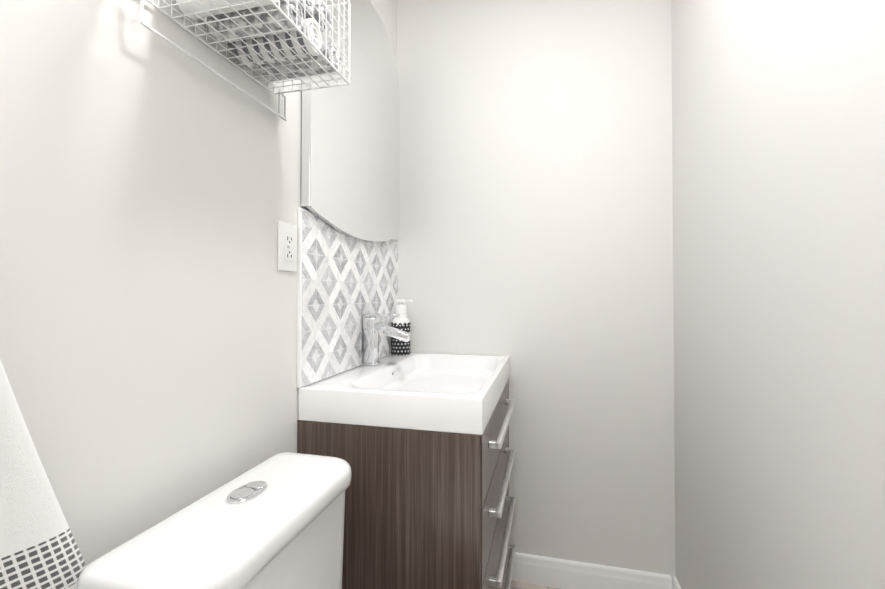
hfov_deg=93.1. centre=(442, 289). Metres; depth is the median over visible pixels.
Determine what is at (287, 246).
electrical outlet
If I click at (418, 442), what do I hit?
bathroom vanity
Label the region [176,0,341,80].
towels
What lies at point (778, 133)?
wall
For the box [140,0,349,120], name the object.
basket
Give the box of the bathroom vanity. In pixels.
[297,352,514,588]
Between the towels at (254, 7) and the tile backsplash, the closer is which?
the towels at (254, 7)
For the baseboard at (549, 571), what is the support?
attached to the wall at (534, 239)
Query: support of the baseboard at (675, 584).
attached to the wall at (778, 133)
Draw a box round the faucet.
[361,313,411,365]
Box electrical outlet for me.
[277,221,296,271]
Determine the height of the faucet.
0.168 m
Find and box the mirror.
[301,0,399,241]
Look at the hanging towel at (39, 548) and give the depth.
0.47 m
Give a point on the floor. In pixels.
(517, 585)
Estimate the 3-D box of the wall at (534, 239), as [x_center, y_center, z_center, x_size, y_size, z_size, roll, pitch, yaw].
[0.322,-0.124,1.645,1.030,2.440,0.100,0,-1,14]
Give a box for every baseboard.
[511,552,671,588]
[672,576,680,588]
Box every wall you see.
[0,0,396,565]
[396,0,674,577]
[671,0,884,588]
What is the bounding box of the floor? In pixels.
[505,577,559,588]
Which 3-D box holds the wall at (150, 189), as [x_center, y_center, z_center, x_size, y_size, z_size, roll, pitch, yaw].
[-0.500,-0.136,0.692,0.100,2.440,2.350,0,-1,14]
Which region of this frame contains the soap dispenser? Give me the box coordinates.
[391,299,412,354]
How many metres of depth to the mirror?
1.32 m
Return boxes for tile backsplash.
[297,208,397,387]
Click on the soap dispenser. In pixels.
(402, 322)
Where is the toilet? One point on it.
(276, 521)
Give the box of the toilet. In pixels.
[77,452,351,588]
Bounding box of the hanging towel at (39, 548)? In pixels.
[0,359,85,588]

